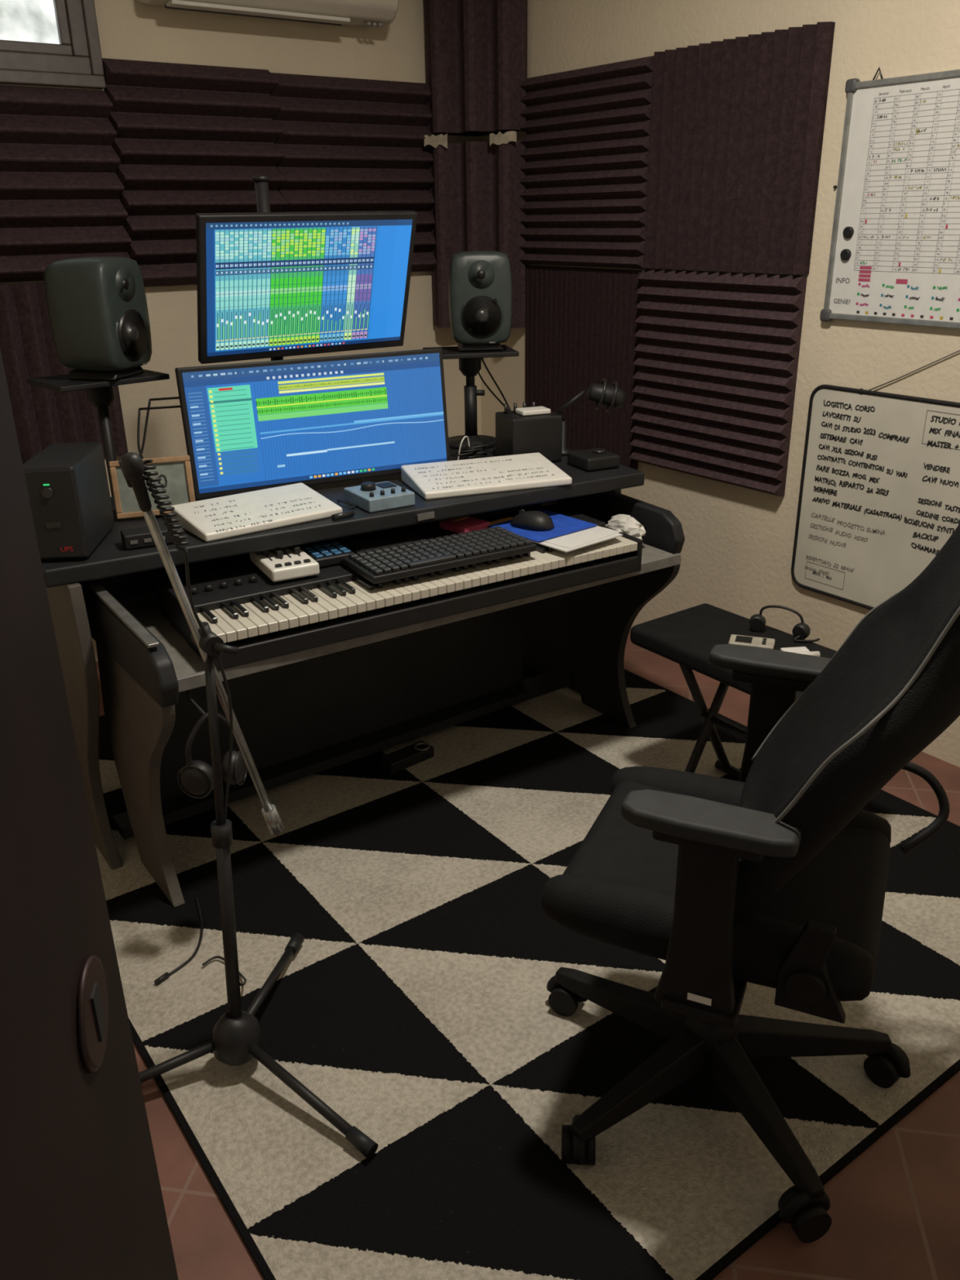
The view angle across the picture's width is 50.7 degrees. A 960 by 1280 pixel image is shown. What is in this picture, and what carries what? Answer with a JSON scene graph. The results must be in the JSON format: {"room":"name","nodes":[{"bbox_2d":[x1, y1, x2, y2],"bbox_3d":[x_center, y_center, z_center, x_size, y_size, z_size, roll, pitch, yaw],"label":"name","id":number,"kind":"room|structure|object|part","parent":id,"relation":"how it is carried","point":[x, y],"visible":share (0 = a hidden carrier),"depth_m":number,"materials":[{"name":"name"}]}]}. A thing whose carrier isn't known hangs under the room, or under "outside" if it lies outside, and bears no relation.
{"room":"studio","nodes":[
{"label":"studio","id":0,"kind":"room"},
{"bbox_2d":[26,368,169,497],"bbox_3d":[-1.014,-0.194,2.923,0.300,1.110,0.220,-21,30,-40],"label":"speaker stand","id":1,"kind":"object","parent":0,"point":[100,393],"visible":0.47,"depth_m":2.70,"materials":[{"name":"black metal"}]},
{"bbox_2d":[43,256,151,380],"bbox_3d":[-0.987,-0.839,2.634,0.200,0.297,0.199,6,24,15],"label":"monitor speaker","id":2,"kind":"object","parent":1,"relation":"on","point":[98,313],"visible":1,"depth_m":2.56},
{"bbox_3d":[-1.022,-0.699,2.711,0.300,0.014,0.220,-21,30,-40],"label":"plate","id":3,"kind":"part","parent":1,"relation":"part of","materials":[{"name":"black plastic"}]},
{"bbox_2d":[0,0,481,662],"bbox_3d":[-1.245,-1.246,3.409,3.000,2.700,0.100,-16,27,-33],"label":"wall","id":4,"kind":"structure","parent":0,"point":[128,29],"depth_m":3.56,"materials":[{"name":"beige paint"}]},
{"bbox_2d":[0,0,106,88],"bbox_3d":[-1.561,-1.936,2.810,0.915,0.675,0.065,-16,27,-33],"label":"window","id":5,"kind":"structure","parent":4,"relation":"in","point":[76,62],"depth_m":3.06,"materials":[{"name":"wood"}]},
{"bbox_3d":[-1.567,-1.939,2.823,0.720,0.470,0.006,-16,27,-33],"label":"pane","id":6,"kind":"part","parent":5,"relation":"part of","materials":[{"name":"glass"}]},
{"bbox_2d":[0,281,128,464],"bbox_3d":[-1.408,-0.870,3.326,0.430,0.575,0.059,-16,27,-33],"label":"panel","id":7,"kind":"object","parent":4,"relation":"attached to","point":[43,417],"visible":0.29,"depth_m":3.30,"materials":[{"name":"fabric"}]},
{"bbox_2d":[0,84,131,282],"bbox_3d":[-1.433,-1.383,3.084,0.673,0.550,0.079,-16,27,-33],"label":"panel","id":8,"kind":"object","parent":4,"relation":"attached to","point":[61,190],"visible":0.92,"depth_m":3.15,"materials":[{"name":"fabric"}]},
{"bbox_2d":[102,57,288,286],"bbox_3d":[-0.929,-1.556,3.406,0.562,0.675,0.085,-16,27,-33],"label":"panel","id":9,"kind":"object","parent":4,"relation":"attached to","point":[190,140],"visible":0.66,"depth_m":3.35,"materials":[{"name":"fabric"}]},
{"bbox_2d":[137,0,398,27],"bbox_3d":[-0.677,-2.183,3.273,0.860,0.302,0.198,-16,27,-33],"label":"air conditioner","id":10,"kind":"object","parent":4,"relation":"attached to","point":[370,13],"visible":1,"depth_m":3.32,"materials":[{"name":"plastic"}]},
{"bbox_3d":[-0.370,-2.123,3.493,0.056,0.008,0.030,-16,27,-33],"label":"indicator panel","id":11,"kind":"part","parent":10,"relation":"part of","materials":[{"name":"grey plastic"}]},
{"bbox_2d":[270,72,436,271],"bbox_3d":[-0.438,-1.700,3.737,0.645,0.662,0.079,-16,27,-33],"label":"panel","id":12,"kind":"object","parent":4,"relation":"attached to","point":[346,144],"visible":0.56,"depth_m":3.68,"materials":[{"name":"fabric"}]},
{"bbox_2d":[478,357,511,411],"bbox_3d":[0.067,-0.813,3.249,0.124,0.336,0.244,-16,27,-33],"label":"cable","id":13,"kind":"object","parent":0,"point":[482,358],"depth_m":3.31,"materials":[{"name":"black rubber"}]},
{"bbox_2d":[95,628,959,1279],"bbox_3d":[-0.077,0.639,2.489,3.200,0.100,4.000,-16,27,-33],"label":"floor","id":14,"kind":"structure","parent":0,"point":[894,1211],"depth_m":1.67,"materials":[{"name":"tile"}]},
{"bbox_2d":[0,349,178,1279],"bbox_3d":[-0.203,0.361,0.337,0.050,2.060,0.805,-4,23,-8],"label":"leaf","id":15,"kind":"object","parent":14,"relation":"on","point":[81,1196],"visible":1,"depth_m":0.56,"materials":[{"name":"brown wood"}]},
{"bbox_2d":[75,955,108,1072],"bbox_3d":[-0.238,0.230,0.625,0.004,0.068,0.068,-4,23,-8],"label":"rose","id":16,"kind":"object","parent":15,"relation":"attached to","point":[91,1051],"visible":0.98,"depth_m":0.61,"materials":[{"name":"brown metal"}]},
{"bbox_2d":[90,982,106,1041],"bbox_3d":[-0.236,0.230,0.625,0.002,0.034,0.014,-4,23,-8],"label":"keyhole","id":17,"kind":"object","parent":16,"relation":"attached to","point":[95,1000],"visible":1,"depth_m":0.62,"materials":[{"name":"black plastic"}]},
{"bbox_2d":[95,663,959,1279],"bbox_3d":[-0.018,0.467,2.704,1.990,0.049,2.488,-16,27,-33],"label":"rug","id":18,"kind":"object","parent":14,"relation":"on","point":[412,1002],"depth_m":2.03,"materials":[{"name":"carpet"}]},
{"bbox_2d":[154,897,203,985],"bbox_3d":[-0.653,0.669,2.272,0.063,0.012,0.296,0,23,3],"label":"loose cable","id":19,"kind":"object","parent":18,"relation":"on","point":[166,975],"visible":1,"depth_m":2.21,"materials":[{"name":"rubber"}]},
{"bbox_2d":[118,452,377,1159],"bbox_3d":[-0.457,0.236,1.784,0.612,1.178,0.542,2,23,7],"label":"microphone stand","id":20,"kind":"object","parent":18,"relation":"on","point":[237,1037],"visible":0.98,"depth_m":1.78,"materials":[{"name":"black metal"}]},
{"bbox_3d":[-0.446,0.045,1.690,0.191,0.710,0.030,-16,27,-33],"label":"boom arm","id":21,"kind":"part","parent":20,"relation":"part of","materials":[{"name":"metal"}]},
{"bbox_2d":[40,447,684,906],"bbox_3d":[-0.297,-0.003,2.827,1.684,0.811,0.922,-16,27,-33],"label":"desk","id":22,"kind":"object","parent":18,"relation":"on","point":[306,713],"visible":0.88,"depth_m":2.77,"materials":[{"name":"black laminate"}]},
{"bbox_2d":[22,442,114,559],"bbox_3d":[-0.924,-0.315,2.271,0.120,0.205,0.267,-3,23,-5],"label":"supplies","id":23,"kind":"object","parent":22,"relation":"on","point":[67,484],"visible":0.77,"depth_m":2.17,"materials":[{"name":"black plastic"}]},
{"bbox_3d":[-0.910,-0.266,2.154,0.110,0.190,0.004,-3,23,-5],"label":"panel","id":24,"kind":"part","parent":23,"relation":"part of","materials":[{"name":"black plastic"}]},
{"bbox_3d":[-0.997,0.171,2.490,0.028,0.771,0.470,-16,27,-33],"label":"panel","id":25,"kind":"part","parent":22,"relation":"part of","materials":[{"name":"grey laminate"}]},
{"bbox_3d":[-0.757,-0.056,2.140,0.023,0.028,0.380,-16,27,-33],"label":"cheek trim","id":26,"kind":"part","parent":22,"relation":"part of","materials":[{"name":"grey metal"}]},
{"bbox_3d":[-0.771,0.324,2.350,0.028,0.591,0.480,-16,27,-33],"label":"leg","id":27,"kind":"part","parent":22,"relation":"part of","materials":[{"name":"grey laminate"}]},
{"bbox_2d":[108,455,195,519],"bbox_3d":[-0.809,-0.379,2.507,0.190,0.144,0.060,-8,24,-16],"label":"picture frame","id":28,"kind":"object","parent":22,"relation":"on","point":[175,473],"visible":0.66,"depth_m":2.50,"materials":[{"name":"brown wood"}]},
{"bbox_2d":[120,522,184,549],"bbox_3d":[-0.746,-0.237,2.307,0.130,0.032,0.062,-11,25,-24],"label":"hub","id":29,"kind":"object","parent":22,"relation":"on","point":[140,537],"visible":0.76,"depth_m":2.28,"materials":[{"name":"black plastic"}]},
{"bbox_2d":[137,396,180,458],"bbox_3d":[-0.803,-0.494,2.611,0.163,0.269,0.056,-2,23,-2],"label":"cable","id":30,"kind":"object","parent":22,"relation":"on","point":[140,451],"visible":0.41,"depth_m":2.58,"materials":[{"name":"rubber"}]},
{"bbox_2d":[177,689,247,798],"bbox_3d":[-0.562,0.213,2.101,0.128,0.197,0.131,2,23,7],"label":"headphones","id":31,"kind":"object","parent":22,"relation":"hanging from","point":[196,777],"visible":0.76,"depth_m":2.07,"materials":[{"name":"black plastic"}]},
{"bbox_2d":[170,482,342,542],"bbox_3d":[-0.545,-0.318,2.480,0.360,0.044,0.210,-17,28,-33],"label":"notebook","id":32,"kind":"object","parent":22,"relation":"on","point":[212,519],"visible":0.96,"depth_m":2.45,"materials":[{"name":"white plastic"}]},
{"bbox_2d":[253,175,283,360],"bbox_3d":[-0.550,-0.825,2.737,0.140,0.782,0.160,-16,27,-33],"label":"monitor stand","id":33,"kind":"object","parent":22,"relation":"on","point":[261,187],"visible":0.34,"depth_m":2.60,"materials":[{"name":"black metal"}]},
{"bbox_2d":[195,210,417,364],"bbox_3d":[-0.447,-0.928,2.652,0.600,0.357,0.129,-15,27,-31],"label":"computer monitor","id":34,"kind":"object","parent":33,"relation":"attached to","point":[269,284],"visible":1,"depth_m":2.62,"materials":[{"name":"black plastic"}]},
{"bbox_2d":[174,347,449,499],"bbox_3d":[-0.425,-0.588,2.712,0.725,0.328,0.076,-12,25,-24],"label":"computer monitor","id":35,"kind":"object","parent":22,"relation":"on","point":[248,427],"visible":0.98,"depth_m":2.68,"materials":[{"name":"black plastic"}]},
{"bbox_2d":[331,509,355,520],"bbox_3d":[-0.335,-0.305,2.477,0.016,0.016,0.061,20,31,41],"label":"pen","id":36,"kind":"object","parent":22,"relation":"on","point":[351,513],"visible":1,"depth_m":2.47,"materials":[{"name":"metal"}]},
{"bbox_2d":[337,499,355,511],"bbox_3d":[-0.335,-0.344,2.569,0.034,0.016,0.120,-11,25,-23],"label":"cable","id":37,"kind":"object","parent":22,"relation":"on","point":[338,500],"visible":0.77,"depth_m":2.57,"materials":[{"name":"rubber"}]},
{"bbox_2d":[343,480,414,512],"bbox_3d":[-0.259,-0.377,2.600,0.130,0.051,0.150,-14,26,-29],"label":"audio interface","id":38,"kind":"object","parent":22,"relation":"on","point":[370,496],"visible":1,"depth_m":2.56,"materials":[{"name":"blue plastic"}]},
{"bbox_2d":[117,542,672,677],"bbox_3d":[-0.207,-0.162,2.692,1.450,0.020,0.655,-16,27,-33],"label":"keyboard tray","id":39,"kind":"object","parent":22,"relation":"on","point":[143,604],"depth_m":2.39,"materials":[{"name":"black wood"}]},
{"bbox_2d":[155,504,642,671],"bbox_3d":[-0.170,-0.171,2.541,1.166,0.112,0.395,-14,26,-29],"label":"keyboard","id":40,"kind":"object","parent":22,"relation":"on","point":[255,614],"visible":0.67,"depth_m":2.35,"materials":[{"name":"black plastic"}]},
{"bbox_2d":[248,545,319,582],"bbox_3d":[-0.470,-0.195,2.422,0.115,0.047,0.190,-12,25,-25],"label":"controller","id":41,"kind":"object","parent":40,"relation":"on","point":[289,562],"visible":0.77,"depth_m":2.37,"materials":[{"name":"white plastic"}]},
{"bbox_2d":[300,541,353,567],"bbox_3d":[-0.379,-0.214,2.499,0.105,0.026,0.120,-13,26,-27],"label":"controller","id":42,"kind":"object","parent":40,"relation":"on","point":[330,553],"visible":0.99,"depth_m":2.47,"materials":[{"name":"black plastic"}]},
{"bbox_2d":[342,530,427,554],"bbox_3d":[-0.237,-0.247,2.597,0.200,0.011,0.130,-13,26,-27],"label":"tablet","id":43,"kind":"object","parent":40,"relation":"on","point":[356,546],"visible":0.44,"depth_m":2.60,"materials":[{"name":"black plastic"}]},
{"bbox_2d":[340,525,536,583],"bbox_3d":[-0.099,-0.216,2.487,0.450,0.030,0.188,-14,26,-28],"label":"keyboard","id":44,"kind":"object","parent":40,"relation":"on","point":[402,561],"visible":1,"depth_m":2.44,"materials":[{"name":"black plastic"}]},
{"bbox_2d":[439,515,488,533],"bbox_3d":[-0.042,-0.311,2.731,0.090,0.019,0.100,-21,30,-40],"label":"card","id":45,"kind":"object","parent":40,"relation":"on","point":[464,524],"visible":0.82,"depth_m":2.71,"materials":[{"name":"red plastic"}]},
{"bbox_2d":[487,509,596,542],"bbox_3d":[0.161,-0.310,2.724,0.220,0.005,0.215,-19,29,-36],"label":"mouse pad","id":46,"kind":"object","parent":40,"relation":"on","point":[563,525],"visible":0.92,"depth_m":2.70,"materials":[{"name":"blue fabric"}]},
{"bbox_2d":[510,509,554,531],"bbox_3d":[0.139,-0.323,2.695,0.120,0.043,0.074,11,26,27],"label":"computer mouse","id":47,"kind":"object","parent":46,"relation":"on","point":[535,521],"visible":1,"depth_m":2.67,"materials":[{"name":"black plastic"}]},
{"bbox_2d":[531,525,622,552],"bbox_3d":[0.254,-0.269,2.639,0.220,0.005,0.137,-19,29,-37],"label":"paper sheets","id":48,"kind":"object","parent":40,"relation":"on","point":[566,543],"visible":0.86,"depth_m":2.61,"materials":[{"name":"white paper"}]},
{"bbox_2d":[422,344,519,448],"bbox_3d":[-0.030,-0.770,3.215,0.270,0.296,0.200,-5,23,-10],"label":"speaker stand","id":49,"kind":"object","parent":22,"relation":"on","point":[469,362],"visible":0.81,"depth_m":3.19,"materials":[{"name":"black metal"}]},
{"bbox_3d":[-0.032,-0.900,3.161,0.270,0.014,0.200,-5,23,-10],"label":"plate","id":50,"kind":"part","parent":49,"relation":"part of","materials":[{"name":"black plastic"}]},
{"bbox_2d":[448,250,512,351],"bbox_3d":[-0.001,-1.040,3.100,0.191,0.285,0.193,-2,23,-3],"label":"monitor speaker","id":51,"kind":"object","parent":49,"relation":"on","point":[480,291],"visible":1,"depth_m":3.02},
{"bbox_2d":[449,435,496,461],"bbox_3d":[-0.021,-0.564,2.993,0.157,0.088,0.074,-16,27,-33],"label":"cable bundle","id":52,"kind":"object","parent":22,"relation":"on","point":[471,453],"visible":0.92,"depth_m":2.97,"materials":[{"name":"rubber"}]},
{"bbox_2d":[400,452,572,499],"bbox_3d":[0.015,-0.454,2.785,0.420,0.044,0.230,-9,24,-18],"label":"whiteboard","id":53,"kind":"object","parent":22,"relation":"on","point":[452,478],"visible":1,"depth_m":2.75,"materials":[{"name":"white plastic"}]},
{"bbox_2d":[495,401,562,462],"bbox_3d":[0.145,-0.621,3.019,0.160,0.162,0.140,-9,24,-19],"label":"box","id":54,"kind":"object","parent":22,"relation":"on","point":[534,429],"visible":0.94,"depth_m":2.97,"materials":[{"name":"black plastic"}]},
{"bbox_3d":[0.284,-0.207,3.344,0.028,0.771,0.470,-16,27,-33],"label":"panel","id":55,"kind":"part","parent":22,"relation":"part of","materials":[{"name":"black laminate"}]},
{"bbox_2d":[556,377,626,455],"bbox_3d":[0.329,-0.678,3.071,0.221,0.226,0.097,-2,23,-2],"label":"desk microphone arm","id":56,"kind":"object","parent":22,"relation":"on","point":[611,397],"visible":0.97,"depth_m":3.03,"materials":[{"name":"black metal"}]},
{"bbox_3d":[0.264,-0.664,3.081,0.079,0.195,0.090,-16,27,-33],"label":"arm","id":57,"kind":"part","parent":56,"relation":"part of","materials":[{"name":"black plastic"}]},
{"bbox_2d":[567,448,619,471],"bbox_3d":[0.330,-0.529,2.948,0.110,0.046,0.120,-11,25,-24],"label":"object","id":58,"kind":"object","parent":22,"relation":"on","point":[595,459],"visible":1,"depth_m":2.91,"materials":[{"name":"black plastic"}]},
{"bbox_3d":[0.421,-0.027,3.144,0.028,0.591,0.480,-16,27,-33],"label":"leg","id":59,"kind":"part","parent":22,"relation":"part of","materials":[{"name":"black laminate"}]},
{"bbox_2d":[605,514,645,539],"bbox_3d":[0.411,-0.313,2.891,0.071,0.085,0.154,-16,27,-33],"label":"crumpled cloth","id":60,"kind":"object","parent":22,"relation":"on","point":[624,523],"visible":0.59,"depth_m":2.85,"materials":[{"name":"white fabric"}]},
{"bbox_3d":[-0.215,0.344,2.993,0.160,0.040,0.063,-19,29,-37],"label":"power strip","id":61,"kind":"part","parent":18,"relation":"part of","materials":[{"name":"black plastic"}]},
{"bbox_2d":[630,603,836,779],"bbox_3d":[0.685,0.229,2.667,0.300,0.477,0.560,-16,27,-33],"label":"piano bench","id":62,"kind":"object","parent":18,"relation":"on","point":[686,637],"visible":0.44,"depth_m":2.67,"materials":[{"name":"black leather"}]},
{"bbox_2d":[728,634,775,649],"bbox_3d":[0.685,0.008,2.551,0.110,0.018,0.060,7,24,18],"label":"remote control","id":63,"kind":"object","parent":62,"relation":"on","point":[763,642],"visible":0.8,"depth_m":2.54,"materials":[{"name":"beige plastic"}]},
{"bbox_2d":[749,604,820,642],"bbox_3d":[0.780,-0.046,2.598,0.182,0.077,0.046,14,27,31],"label":"headset","id":64,"kind":"object","parent":62,"relation":"on","point":[802,630],"visible":1,"depth_m":2.58,"materials":[{"name":"black plastic"}]},
{"bbox_2d":[780,646,820,656],"bbox_3d":[0.780,0.032,2.485,0.090,0.021,0.060,-3,23,-5],"label":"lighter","id":65,"kind":"object","parent":62,"relation":"on","point":[801,650],"visible":0.46,"depth_m":2.49,"materials":[{"name":"white plastic"}]},
{"bbox_2d":[540,523,959,1243],"bbox_3d":[0.482,0.204,1.627,0.822,1.333,0.662,9,25,22],"label":"gaming chair","id":66,"kind":"object","parent":18,"relation":"on","point":[775,877],"visible":1,"depth_m":1.59,"materials":[{"name":"black fabric"}]},
{"bbox_2d":[562,780,890,973],"bbox_3d":[0.423,0.393,1.728,0.500,0.075,0.380,9,25,22],"label":"seat cushion","id":67,"kind":"object","parent":66,"relation":"on","point":[842,887],"depth_m":1.67,"materials":[{"name":"black leather"}]},
{"bbox_3d":[0.623,0.024,1.462,0.508,0.909,0.540,9,25,22],"label":"backrest","id":68,"kind":"part","parent":66,"relation":"part of","materials":[{"name":"black leather"}]},
{"bbox_2d":[477,0,959,767],"bbox_3d":[1.155,-1.021,2.782,0.100,2.700,4.000,-16,27,-33],"label":"wall","id":69,"kind":"structure","parent":0,"point":[736,553],"depth_m":3.13,"materials":[{"name":"beige paint"}]},
{"bbox_2d":[423,130,526,328],"bbox_3d":[-0.018,-1.572,3.916,0.291,0.694,0.362,-16,27,-33],"label":"trap","id":70,"kind":"object","parent":69,"relation":"attached to","point":[476,190],"visible":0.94,"depth_m":3.86,"materials":[{"name":"fabric"}]},
{"bbox_2d":[423,0,527,136],"bbox_3d":[-0.028,-2.321,3.625,0.262,0.900,0.329,-16,27,-33],"label":"trap","id":71,"kind":"object","parent":69,"relation":"attached to","point":[476,51],"visible":0.92,"depth_m":3.67,"materials":[{"name":"fabric"}]},
{"bbox_2d":[524,265,643,470],"bbox_3d":[0.377,-1.027,3.834,0.021,0.720,0.645,-16,27,-33],"label":"panel","id":72,"kind":"object","parent":69,"relation":"attached to","point":[581,327],"visible":0.67,"depth_m":3.79,"materials":[{"name":"fabric"}]},
{"bbox_2d":[520,55,653,269],"bbox_3d":[0.358,-1.651,3.559,0.051,0.635,0.645,-16,27,-33],"label":"panel","id":73,"kind":"object","parent":69,"relation":"attached to","point":[587,139],"visible":0.94,"depth_m":3.52,"materials":[{"name":"fabric"}]},
{"bbox_2d":[629,268,807,496],"bbox_3d":[0.750,-0.856,3.322,0.051,0.660,0.655,-16,27,-33],"label":"panel","id":74,"kind":"object","parent":69,"relation":"attached to","point":[717,362],"visible":1,"depth_m":3.27,"materials":[{"name":"fabric"}]},
{"bbox_2d":[644,21,835,274],"bbox_3d":[0.746,-1.457,3.068,0.044,0.635,0.655,-16,27,-33],"label":"panel","id":75,"kind":"object","parent":69,"relation":"attached to","point":[737,125],"visible":1,"depth_m":3.02,"materials":[{"name":"fabric"}]},
{"bbox_2d":[791,350,959,609],"bbox_3d":[1.272,-0.403,2.772,0.016,0.786,0.933,-16,27,-33],"label":"whiteboard","id":76,"kind":"object","parent":69,"relation":"attached to","point":[879,499],"visible":1,"depth_m":2.95,"materials":[{"name":"white plastic"}]},
{"bbox_3d":[1.265,-0.691,2.656,0.014,0.165,0.601,-16,27,-33],"label":"hanging cord","id":77,"kind":"part","parent":76,"relation":"part of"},
{"bbox_2d":[819,66,959,328],"bbox_3d":[1.270,-1.079,2.469,0.026,0.640,0.956,-16,27,-33],"label":"whiteboard","id":78,"kind":"object","parent":69,"relation":"attached to","point":[895,254],"visible":1,"depth_m":2.67,"materials":[{"name":"metal"}]}
]}

